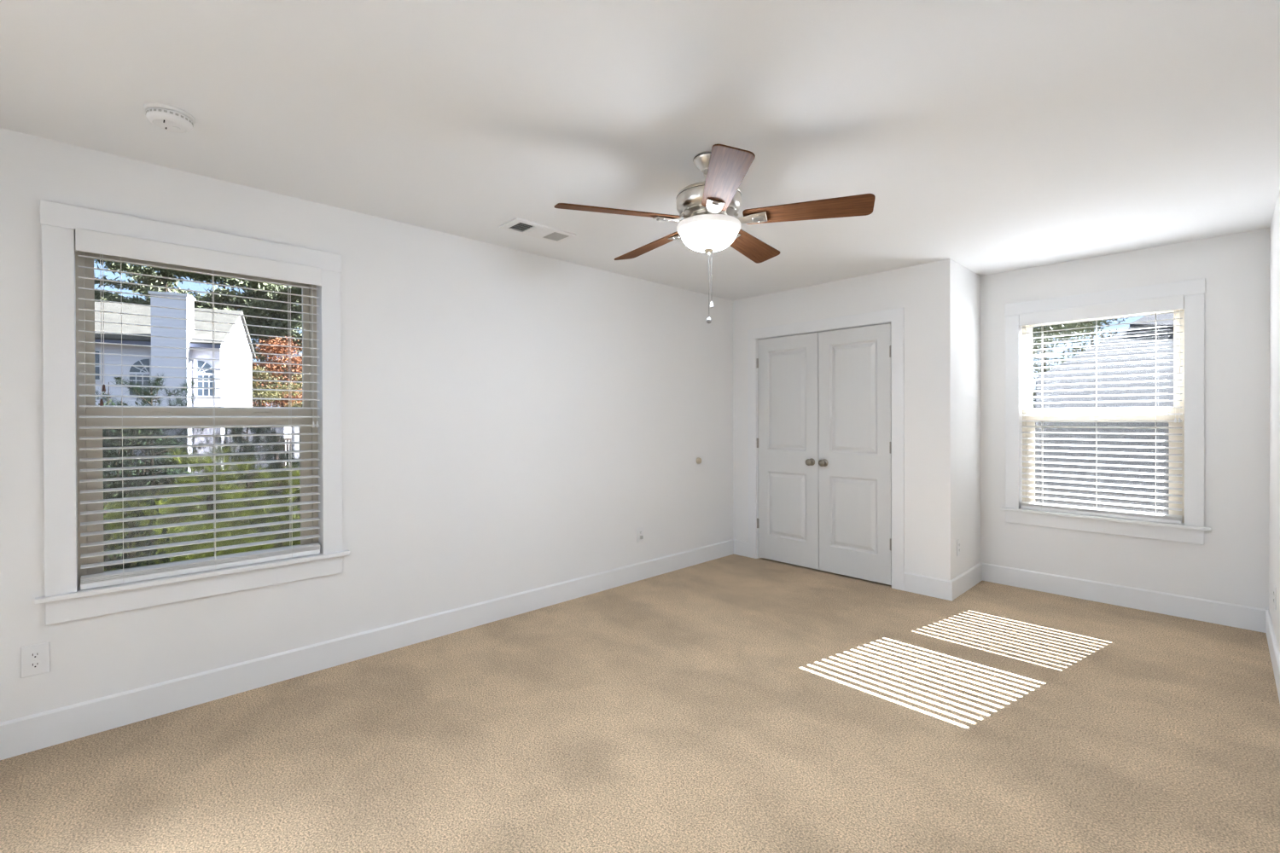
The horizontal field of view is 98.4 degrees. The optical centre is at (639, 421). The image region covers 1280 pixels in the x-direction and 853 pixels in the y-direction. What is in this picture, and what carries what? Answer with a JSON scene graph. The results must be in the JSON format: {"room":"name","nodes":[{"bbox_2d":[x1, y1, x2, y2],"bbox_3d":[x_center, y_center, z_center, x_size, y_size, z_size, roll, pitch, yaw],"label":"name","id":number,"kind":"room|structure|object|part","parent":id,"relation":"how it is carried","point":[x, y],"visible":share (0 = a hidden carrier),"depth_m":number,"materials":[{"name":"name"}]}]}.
{"room":"empty bedroom","nodes":[
{"label":"empty bedroom","id":0,"kind":"room"},
{"bbox_2d":[291,427,299,471],"bbox_3d":[-15.447,1.092,25.118,0.720,2.750,0.720,0,0,-43],"label":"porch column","id":1,"kind":"structure","parent":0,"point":[294,430],"depth_m":24.80,"materials":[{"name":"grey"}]},
{"bbox_2d":[0,128,733,722],"bbox_3d":[-0.724,0.071,3.949,6.135,2.440,0.220,0,0,-43],"label":"wall","id":2,"kind":"structure","parent":0,"point":[512,420],"depth_m":3.27,"materials":[{"name":"paint"}]},
{"bbox_2d":[20,641,50,678],"bbox_3d":[-2.404,0.949,2.198,0.079,0.122,0.008,0,0,-43],"label":"wall outlet","id":3,"kind":"object","parent":2,"relation":"attached to","point":[34,659],"visible":1,"depth_m":2.20,"materials":[{"name":"white plastic"}]},
{"bbox_2d":[29,661,40,669],"bbox_3d":[-2.402,0.969,2.197,0.033,0.024,0.003,0,0,-43],"label":"receptacle","id":4,"kind":"object","parent":3,"relation":"attached to","point":[32,665],"depth_m":2.20,"materials":[{"name":"white plastic"}]},
{"bbox_2d":[29,651,40,658],"bbox_3d":[-2.403,0.929,2.197,0.033,0.024,0.003,0,0,-43],"label":"receptacle","id":5,"kind":"object","parent":3,"relation":"attached to","point":[32,654],"depth_m":2.20,"materials":[{"name":"white plastic"}]},
{"bbox_2d":[34,199,350,625],"bbox_3d":[-2.058,-0.035,2.657,1.145,1.696,0.262,0,0,-43],"label":"window","id":6,"kind":"structure","parent":2,"relation":"in","point":[64,601],"depth_m":2.40,"materials":[{"name":"paint"}]},
{"bbox_3d":[-2.351,-0.042,2.240,0.090,1.486,0.018,0,0,-43],"label":"casing","id":7,"kind":"part","parent":6,"relation":"part of","materials":[{"name":"paint"}]},
{"bbox_3d":[-1.993,-0.835,2.577,1.091,0.096,0.021,0,0,-43],"label":"head casing","id":8,"kind":"part","parent":6,"relation":"part of","materials":[{"name":"paint"}]},
{"bbox_3d":[-2.083,-0.045,2.679,0.927,1.517,0.094,0,0,-43],"label":"vinyl frame","id":9,"kind":"part","parent":6,"relation":"part of","materials":[{"name":"white plastic"}]},
{"bbox_3d":[-2.092,-0.380,2.686,0.851,0.757,0.028,0,0,-43],"label":"sash","id":10,"kind":"part","parent":6,"relation":"part of","materials":[{"name":"beige plastic"}]},
{"bbox_2d":[75,227,322,590],"bbox_3d":[-2.003,-0.049,2.596,0.903,1.490,0.079,0,0,-43],"label":"window blind","id":11,"kind":"object","parent":6,"relation":"attached to","point":[87,241],"visible":1,"depth_m":2.54,"materials":[{"name":"white plastic"}]},
{"bbox_3d":[-2.263,-0.415,2.321,0.004,0.640,0.003,0,0,13],"label":"pull cord","id":12,"kind":"part","parent":11,"relation":"part of","materials":[{"name":"white fabric"}]},
{"bbox_3d":[-2.258,-0.445,2.326,0.004,0.580,0.003,0,0,13],"label":"pull cord","id":13,"kind":"part","parent":11,"relation":"part of","materials":[{"name":"white fabric"}]},
{"bbox_3d":[-2.238,-0.021,2.390,0.002,1.430,0.054,0,0,-43],"label":"ladder cord","id":14,"kind":"part","parent":11,"relation":"part of","materials":[{"name":"white fabric"}]},
{"bbox_3d":[-2.011,0.685,2.607,0.883,0.023,0.050,0,0,-43],"label":"rail","id":15,"kind":"part","parent":11,"relation":"part of","materials":[{"name":"white plastic"}]},
{"bbox_3d":[-2.009,-0.022,2.608,0.002,1.430,0.054,0,0,-43],"label":"ladder cord","id":16,"kind":"part","parent":11,"relation":"part of","materials":[{"name":"white fabric"}]},
{"bbox_3d":[-1.785,-0.024,2.820,0.002,1.430,0.054,0,0,-43],"label":"ladder cord","id":17,"kind":"part","parent":11,"relation":"part of","materials":[{"name":"white fabric"}]},
{"bbox_3d":[-1.693,-0.370,2.862,0.004,0.740,0.003,0,0,13],"label":"pull cord","id":18,"kind":"part","parent":11,"relation":"part of","materials":[{"name":"white fabric"}]},
{"bbox_3d":[-1.680,-0.370,2.874,0.004,0.740,0.003,0,0,13],"label":"pull cord","id":19,"kind":"part","parent":11,"relation":"part of","materials":[{"name":"white fabric"}]},
{"bbox_3d":[-2.067,0.312,2.665,0.851,0.747,0.030,0,0,-43],"label":"sash","id":20,"kind":"part","parent":6,"relation":"part of","materials":[{"name":"beige plastic"}]},
{"bbox_3d":[-1.631,-0.047,2.924,0.090,1.486,0.018,0,0,-43],"label":"casing","id":21,"kind":"part","parent":6,"relation":"part of","materials":[{"name":"paint"}]},
{"bbox_2d":[0,539,733,760],"bbox_3d":[-0.978,1.224,3.548,5.200,0.140,0.014,0,0,-43],"label":"baseboard","id":22,"kind":"structure","parent":2,"relation":"attached to","point":[28,734],"depth_m":2.80,"materials":[{"name":"paint"}]},
{"bbox_2d":[636,527,643,542],"bbox_3d":[0.009,0.920,4.476,0.072,0.118,0.024,0,0,-43],"label":"wall outlet","id":23,"kind":"object","parent":2,"relation":"attached to","point":[639,531],"visible":1,"depth_m":4.47,"materials":[{"name":"white plastic"}]},
{"bbox_2d":[696,457,701,464],"bbox_3d":[0.532,0.355,4.970,0.058,0.058,0.028,0,0,-43],"label":"bumper cover","id":24,"kind":"object","parent":2,"relation":"attached to","point":[698,459],"visible":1,"depth_m":4.96,"materials":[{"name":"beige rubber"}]},
{"bbox_2d":[0,0,1279,301],"bbox_3d":[0.498,-1.272,2.576,6.295,0.250,3.890,0,0,-43],"label":"ceiling","id":25,"kind":"structure","parent":0,"point":[986,136],"depth_m":2.04,"materials":[{"name":"paint"}]},
{"bbox_2d":[143,102,195,133],"bbox_3d":[-1.736,-1.111,2.042,0.148,0.050,0.148,0,0,-43],"label":"smoke detector","id":26,"kind":"object","parent":25,"relation":"attached to","point":[166,117],"visible":1,"depth_m":2.01,"materials":[{"name":"white plastic"}]},
{"bbox_2d":[498,217,575,243],"bbox_3d":[-0.611,-1.140,3.320,0.421,0.012,0.200,0,0,-43],"label":"ceiling vent","id":27,"kind":"object","parent":25,"relation":"in","point":[517,225],"visible":1,"depth_m":3.30,"materials":[{"name":"white plastic"}]},
{"bbox_2d":[554,144,875,323],"bbox_3d":[0.294,-0.786,2.438,1.282,0.719,1.272,0,0,-43],"label":"ceiling fan","id":28,"kind":"object","parent":25,"relation":"hanging from","point":[708,207],"visible":1,"depth_m":2.29,"materials":[{"name":"brown wood"}]},
{"bbox_3d":[-0.089,-0.863,2.277,0.515,0.006,0.140,-1,15,-18],"label":"blade","id":29,"kind":"part","parent":28,"relation":"part of","materials":[{"name":"brown wood"}]},
{"bbox_3d":[0.059,-0.866,2.733,0.140,0.006,0.515,-18,10,-35],"label":"blade","id":30,"kind":"part","parent":28,"relation":"part of","materials":[{"name":"brown wood"}]},
{"bbox_3d":[0.300,-0.440,2.405,0.025,0.029,0.025,0,0,-43],"label":"pull knob","id":31,"kind":"part","parent":28,"relation":"part of","materials":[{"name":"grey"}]},
{"bbox_3d":[0.299,-0.781,2.404,0.243,0.072,0.243,0,0,-43],"label":"lamp shade","id":32,"kind":"part","parent":28,"relation":"part of","materials":[{"name":"white glass"}]},
{"bbox_3d":[0.299,-0.863,1.996,0.140,0.006,0.515,14,1,0],"label":"blade","id":33,"kind":"part","parent":28,"relation":"part of","materials":[{"name":"brown wood"}]},
{"bbox_3d":[0.538,-0.868,2.733,0.140,0.006,0.515,-17,-10,35],"label":"blade","id":34,"kind":"part","parent":28,"relation":"part of","materials":[{"name":"brown wood"}]},
{"bbox_3d":[0.686,-0.866,2.277,0.515,0.006,0.140,1,-13,18],"label":"blade","id":35,"kind":"part","parent":28,"relation":"part of","materials":[{"name":"brown wood"}]},
{"bbox_2d":[0,554,1279,852],"bbox_3d":[0.508,1.443,2.590,6.295,0.300,3.890,0,0,-43],"label":"floor","id":36,"kind":"structure","parent":0,"point":[732,703],"depth_m":2.24,"materials":[{"name":"beige carpet"}]},
{"bbox_2d":[733,258,955,581],"bbox_3d":[1.597,0.059,4.680,0.110,2.440,1.913,0,0,-43],"label":"wall","id":37,"kind":"structure","parent":0,"point":[926,292],"depth_m":4.12,"materials":[{"name":"paint"}]},
{"bbox_2d":[733,539,748,557],"bbox_3d":[0.966,1.209,5.266,0.014,0.140,0.169,0,0,-43],"label":"baseboard","id":38,"kind":"structure","parent":37,"relation":"attached to","point":[741,548],"depth_m":5.26,"materials":[{"name":"paint"}]},
{"bbox_2d":[756,332,819,570],"bbox_3d":[1.286,0.254,4.907,0.108,2.018,0.620,0,0,-43],"label":"door","id":39,"kind":"structure","parent":37,"relation":"in","point":[788,522],"depth_m":4.90,"materials":[{"name":"paint"}]},
{"bbox_3d":[1.447,0.350,4.713,0.074,0.062,0.062,0,0,-43],"label":"knob","id":40,"kind":"part","parent":39,"relation":"part of","materials":[{"name":"silver metal"}]},
{"bbox_2d":[747,308,904,590],"bbox_3d":[1.546,0.211,4.723,0.128,2.136,1.414,0,0,-43],"label":"trim","id":41,"kind":"structure","parent":37,"relation":"attached to","point":[894,317],"depth_m":4.33,"materials":[{"name":"paint"}]},
{"bbox_3d":[1.050,0.257,5.166,0.018,2.043,0.090,0,0,-43],"label":"casing","id":42,"kind":"part","parent":41,"relation":"part of","materials":[{"name":"paint"}]},
{"bbox_3d":[1.502,-0.810,4.681,0.018,0.093,1.414,0,0,-43],"label":"head casing","id":43,"kind":"part","parent":41,"relation":"part of","materials":[{"name":"paint"}]},
{"bbox_3d":[1.961,0.259,4.205,0.018,2.043,0.090,0,0,-43],"label":"casing","id":44,"kind":"part","parent":41,"relation":"part of","materials":[{"name":"paint"}]},
{"bbox_2d":[818,323,891,585],"bbox_3d":[1.715,0.255,4.455,0.108,2.018,0.618,0,0,-43],"label":"door","id":45,"kind":"structure","parent":37,"relation":"in","point":[855,399],"depth_m":4.46,"materials":[{"name":"paint"}]},
{"bbox_3d":[1.530,0.350,4.626,0.074,0.062,0.062,0,0,-43],"label":"knob","id":46,"kind":"part","parent":45,"relation":"part of","materials":[{"name":"silver metal"}]},
{"bbox_2d":[903,571,952,601],"bbox_3d":[2.111,1.210,4.059,0.014,0.140,0.330,0,0,-43],"label":"baseboard","id":47,"kind":"structure","parent":37,"relation":"attached to","point":[925,585],"depth_m":4.05,"materials":[{"name":"paint"}]},
{"bbox_2d":[954,261,980,577],"bbox_3d":[2.477,0.058,4.272,0.605,2.440,0.110,0,0,-43],"label":"wall","id":48,"kind":"structure","parent":0,"point":[967,282],"depth_m":4.21,"materials":[{"name":"paint"}]},
{"bbox_2d":[956,539,960,556],"bbox_3d":[2.343,0.927,4.065,0.072,0.118,0.008,0,0,-43],"label":"wall outlet","id":49,"kind":"object","parent":48,"relation":"attached to","point":[958,541],"visible":1,"depth_m":4.06,"materials":[{"name":"white plastic"}]},
{"bbox_2d":[950,562,982,600],"bbox_3d":[2.484,1.208,4.195,0.715,0.140,0.014,0,0,-43],"label":"baseboard","id":50,"kind":"structure","parent":48,"relation":"attached to","point":[962,583],"depth_m":4.17,"materials":[{"name":"paint"}]},
{"bbox_2d":[980,227,1269,610],"bbox_3d":[3.373,0.056,3.927,0.220,2.440,1.843,0,0,-43],"label":"wall","id":51,"kind":"structure","parent":0,"point":[1231,567],"depth_m":3.54,"materials":[{"name":"paint"}]},
{"bbox_2d":[1000,278,1211,545],"bbox_3d":[3.295,-0.062,3.981,0.262,1.696,1.145,0,0,-43],"label":"window","id":52,"kind":"structure","parent":51,"relation":"in","point":[1191,530],"depth_m":3.80,"materials":[{"name":"paint"}]},
{"bbox_3d":[2.878,-0.071,4.274,0.018,1.486,0.090,0,0,-43],"label":"casing","id":53,"kind":"part","parent":52,"relation":"part of","materials":[{"name":"paint"}]},
{"bbox_2d":[1018,294,1184,523],"bbox_3d":[3.234,-0.074,3.926,0.079,1.490,0.903,0,0,-43],"label":"window blind","id":54,"kind":"object","parent":52,"relation":"attached to","point":[1177,302],"visible":1,"depth_m":3.89,"materials":[{"name":"white plastic"}]},
{"bbox_3d":[2.959,-0.553,4.182,0.003,0.420,0.004,0,0,13],"label":"pull cord","id":55,"kind":"part","parent":54,"relation":"part of","materials":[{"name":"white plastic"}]},
{"bbox_3d":[3.028,-0.049,4.162,0.054,1.430,0.002,0,0,-43],"label":"ladder cord","id":56,"kind":"part","parent":54,"relation":"part of","materials":[{"name":"white fabric"}]},
{"bbox_3d":[3.246,-0.048,3.932,0.054,1.430,0.002,0,0,-43],"label":"ladder cord","id":57,"kind":"part","parent":54,"relation":"part of","materials":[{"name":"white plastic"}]},
{"bbox_3d":[3.244,0.659,3.940,0.050,0.023,0.883,0,0,-43],"label":"rail","id":58,"kind":"part","parent":54,"relation":"part of","materials":[{"name":"white plastic"}]},
{"bbox_3d":[3.459,-0.048,3.708,0.054,1.430,0.002,0,0,-43],"label":"ladder cord","id":59,"kind":"part","parent":54,"relation":"part of","materials":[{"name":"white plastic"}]},
{"bbox_3d":[3.500,-0.393,3.613,0.003,0.740,0.004,0,0,13],"label":"pull cord","id":60,"kind":"part","parent":54,"relation":"part of","materials":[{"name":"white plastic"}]},
{"bbox_3d":[3.513,-0.393,3.600,0.003,0.740,0.004,0,0,13],"label":"pull cord","id":61,"kind":"part","parent":54,"relation":"part of","materials":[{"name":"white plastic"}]},
{"bbox_3d":[3.303,0.286,3.993,0.030,0.747,0.851,0,0,-43],"label":"sash","id":62,"kind":"part","parent":52,"relation":"part of","materials":[{"name":"beige plastic"}]},
{"bbox_3d":[3.317,-0.071,4.006,0.094,1.517,0.927,0,0,-43],"label":"vinyl frame","id":63,"kind":"part","parent":52,"relation":"part of","materials":[{"name":"white plastic"}]},
{"bbox_3d":[3.324,-0.406,4.012,0.028,0.757,0.851,0,0,-43],"label":"sash","id":64,"kind":"part","parent":52,"relation":"part of","materials":[{"name":"glass"}]},
{"bbox_3d":[3.216,-0.861,3.909,0.021,0.096,1.091,0,0,-43],"label":"head casing","id":65,"kind":"part","parent":52,"relation":"part of","materials":[{"name":"paint"}]},
{"bbox_3d":[3.562,-0.070,3.554,0.018,1.486,0.090,0,0,-43],"label":"casing","id":66,"kind":"part","parent":52,"relation":"part of","materials":[{"name":"paint"}]},
{"bbox_2d":[982,563,1265,633],"bbox_3d":[3.261,1.207,3.885,0.014,0.140,1.505,0,0,-43],"label":"baseboard","id":67,"kind":"structure","parent":51,"relation":"attached to","point":[1228,614],"depth_m":3.77,"materials":[{"name":"paint"}]},
{"bbox_2d":[1268,188,1279,653],"bbox_3d":[1.713,0.075,1.220,5.915,2.440,0.200,0,0,-43],"label":"wall","id":68,"kind":"structure","parent":0,"point":[1274,503],"depth_m":2.93,"materials":[{"name":"paint"}]},
{"bbox_2d":[1265,610,1279,703],"bbox_3d":[1.643,1.225,1.304,5.915,0.140,0.014,0,0,-43],"label":"baseboard","id":69,"kind":"structure","parent":68,"relation":"attached to","point":[1272,644],"depth_m":2.87,"materials":[{"name":"paint"}]},
{"bbox_2d":[1273,584,1276,610],"bbox_3d":[3.335,0.924,2.904,0.072,0.118,0.008,0,0,-43],"label":"wall outlet","id":70,"kind":"object","parent":68,"relation":"attached to","point":[1275,587],"visible":1,"depth_m":2.88,"materials":[{"name":"white plastic"}]},
{"label":"outside","id":71,"kind":"structure","parent":0,"visible":0},
{"bbox_2d":[114,471,299,565],"bbox_3d":[-15.923,3.386,37.626,120.000,2.000,150.000,0,0,-43],"label":"ground","id":72,"kind":"structure","parent":71,"point":[166,479],"depth_m":21.00,"materials":[{"name":"green plant"}]},
{"bbox_2d":[94,288,125,302],"bbox_3d":[-46.153,-4.521,48.146,9.614,13.937,8.369,0,0,6],"label":"pine","id":73,"kind":"object","parent":72,"relation":"on","point":[97,293],"visible":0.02,"depth_m":46.48,"materials":[{"name":"green plant"}]},
{"bbox_2d":[95,377,172,570],"bbox_3d":[-6.065,1.994,6.220,0.846,5.014,0.979,0,0,1],"label":"leafy shrub","id":74,"kind":"object","parent":72,"relation":"on","point":[119,462],"visible":0.12,"depth_m":6.31,"materials":[{"name":"green plant"}]},
{"bbox_2d":[95,401,174,569],"bbox_3d":[-9.884,2.023,9.615,2.630,4.951,2.848,0,0,13],"label":"young pine","id":75,"kind":"object","parent":72,"relation":"on","point":[103,401],"visible":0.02,"depth_m":9.95,"materials":[{"name":"green plant"}]},
{"bbox_2d":[103,452,174,571],"bbox_3d":[-5.133,2.410,5.460,0.864,4.184,1.066,0,0,-43],"label":"leafy shrub","id":76,"kind":"object","parent":72,"relation":"on","point":[151,503],"visible":0.23,"depth_m":5.58,"materials":[{"name":"green plant"}]},
{"bbox_2d":[103,488,197,570],"bbox_3d":[-5.668,2.596,6.126,2.023,3.807,2.040,0,0,16],"label":"young pine","id":77,"kind":"object","parent":72,"relation":"on","point":[119,514],"visible":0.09,"depth_m":6.15,"materials":[{"name":"green plant"}]},
{"bbox_2d":[93,259,233,305],"bbox_3d":[-42.990,-6.631,49.268,12.191,18.123,12.091,0,0,28],"label":"pine","id":78,"kind":"object","parent":72,"relation":"on","point":[145,280],"visible":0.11,"depth_m":47.59,"materials":[{"name":"green plant"}]},
{"bbox_2d":[102,401,237,569],"bbox_3d":[-8.727,2.066,9.469,3.180,4.859,3.039,0,0,-43],"label":"evergreen shrub","id":79,"kind":"object","parent":72,"relation":"on","point":[156,462],"visible":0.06,"depth_m":9.40,"materials":[{"name":"green plant"}]},
{"bbox_2d":[95,372,261,568],"bbox_3d":[-7.857,1.832,9.072,3.186,5.322,2.947,0,0,5],"label":"young pine","id":80,"kind":"object","parent":72,"relation":"on","point":[137,390],"visible":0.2,"depth_m":8.93,"materials":[{"name":"green plant"}]},
{"bbox_2d":[94,290,290,475],"bbox_3d":[-25.813,-1.290,26.608,15.580,9.130,7.790,0,0,-24],"label":"house","id":81,"kind":"structure","parent":72,"relation":"on","point":[114,307],"depth_m":25.27,"materials":[{"name":"white"}]},
{"bbox_2d":[135,512,253,566],"bbox_3d":[-4.637,2.721,5.959,1.872,3.551,2.195,0,0,-41],"label":"young pine","id":82,"kind":"object","parent":72,"relation":"on","point":[205,536],"visible":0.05,"depth_m":5.89,"materials":[{"name":"green plant"}]},
{"bbox_2d":[136,439,281,564],"bbox_3d":[-5.607,2.336,7.106,2.562,4.316,2.214,0,0,28],"label":"bush","id":83,"kind":"object","parent":72,"relation":"on","point":[191,461],"visible":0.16,"depth_m":7.15,"materials":[{"name":"green plant"}]},
{"bbox_2d":[133,266,299,386],"bbox_3d":[-35.850,-6.347,48.283,11.652,17.511,11.629,0,0,0],"label":"pine","id":84,"kind":"object","parent":72,"relation":"on","point":[180,274],"visible":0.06,"depth_m":45.85,"materials":[{"name":"green plant"}]},
{"bbox_2d":[180,427,300,554],"bbox_3d":[-6.421,2.150,9.046,2.541,4.675,2.480,0,0,23],"label":"young pine","id":85,"kind":"object","parent":72,"relation":"on","point":[233,430],"visible":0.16,"depth_m":9.08,"materials":[{"name":"green plant"}]},
{"bbox_2d":[181,430,299,547],"bbox_3d":[-7.748,2.295,11.030,2.558,4.377,2.724,0,0,0],"label":"young pine","id":86,"kind":"object","parent":72,"relation":"on","point":[253,437],"visible":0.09,"depth_m":11.14,"materials":[{"name":"green plant"}]},
{"bbox_2d":[186,273,302,407],"bbox_3d":[-32.739,-5.312,48.427,11.658,15.417,12.185,0,0,12],"label":"pine","id":87,"kind":"object","parent":72,"relation":"on","point":[250,321],"visible":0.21,"depth_m":45.64,"materials":[{"name":"green plant"}]},
{"bbox_2d":[226,461,300,552],"bbox_3d":[-5.598,2.523,8.736,2.180,3.927,2.385,0,0,-21],"label":"young pine","id":88,"kind":"object","parent":72,"relation":"on","point":[293,474],"visible":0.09,"depth_m":8.53,"materials":[{"name":"green plant"}]},
{"bbox_2d":[251,365,285,407],"bbox_3d":[-24.275,-0.462,35.085,4.659,6.100,4.431,0,0,-18],"label":"leafy tree","id":89,"kind":"object","parent":72,"relation":"on","point":[260,394],"visible":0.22,"depth_m":35.06,"materials":[{"name":"green plant"}]},
{"bbox_2d":[238,284,302,406],"bbox_3d":[-28.386,-4.900,47.398,10.237,14.571,10.171,0,0,-26],"label":"pine","id":90,"kind":"object","parent":72,"relation":"on","point":[294,299],"visible":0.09,"depth_m":45.30,"materials":[{"name":"green plant"}]},
{"bbox_2d":[251,334,302,407],"bbox_3d":[-25.210,-1.746,38.467,6.797,8.330,6.138,0,0,-43],"label":"maple tree","id":91,"kind":"object","parent":72,"relation":"on","point":[278,350],"visible":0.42,"depth_m":37.61,"materials":[{"name":"orange plant"}]},
{"bbox_2d":[255,453,300,547],"bbox_3d":[-6.543,2.491,10.915,2.677,3.976,2.890,0,0,16],"label":"young pine","id":92,"kind":"object","parent":72,"relation":"on","point":[296,462],"visible":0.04,"depth_m":10.58,"materials":[{"name":"green plant"}]},
{"bbox_2d":[273,437,290,468],"bbox_3d":[-15.873,1.543,28.044,0.160,1.822,5.600,0,0,19],"label":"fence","id":93,"kind":"object","parent":72,"relation":"on","point":[284,439],"visible":0.04,"depth_m":25.80,"materials":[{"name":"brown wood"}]},
{"bbox_3d":[-15.871,1.668,28.017,0.060,1.572,5.350,0,0,19],"label":"picket panel","id":94,"kind":"part","parent":93,"relation":"part of","materials":[{"name":"white wood"}]},
{"bbox_2d":[277,373,302,407],"bbox_3d":[-21.169,-0.268,35.104,4.242,5.830,4.347,0,0,-43],"label":"leafy tree","id":95,"kind":"object","parent":72,"relation":"on","point":[285,386],"visible":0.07,"depth_m":34.01,"materials":[{"name":"green plant"}]},
{"bbox_2d":[1032,320,1108,408],"bbox_3d":[11.522,0.040,16.303,4.438,8.696,4.670,0,0,-43],"label":"oak","id":96,"kind":"object","parent":72,"relation":"on","point":[1076,325],"visible":0.13,"depth_m":15.36,"materials":[{"name":"green plant"}]},
{"bbox_2d":[1046,316,1128,366],"bbox_3d":[14.683,0.071,17.819,3.308,8.594,2.939,0,0,-43],"label":"leafy tree","id":97,"kind":"object","parent":72,"relation":"on","point":[1107,323],"visible":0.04,"depth_m":17.75,"materials":[{"name":"green plant"}]},
{"bbox_2d":[1034,312,1173,514],"bbox_3d":[9.711,0.741,8.352,7.214,7.382,6.244,0,0,-43],"label":"neighboring house","id":98,"kind":"structure","parent":72,"relation":"on","point":[1170,316],"depth_m":8.99,"materials":[{"name":"grey"}]}
]}

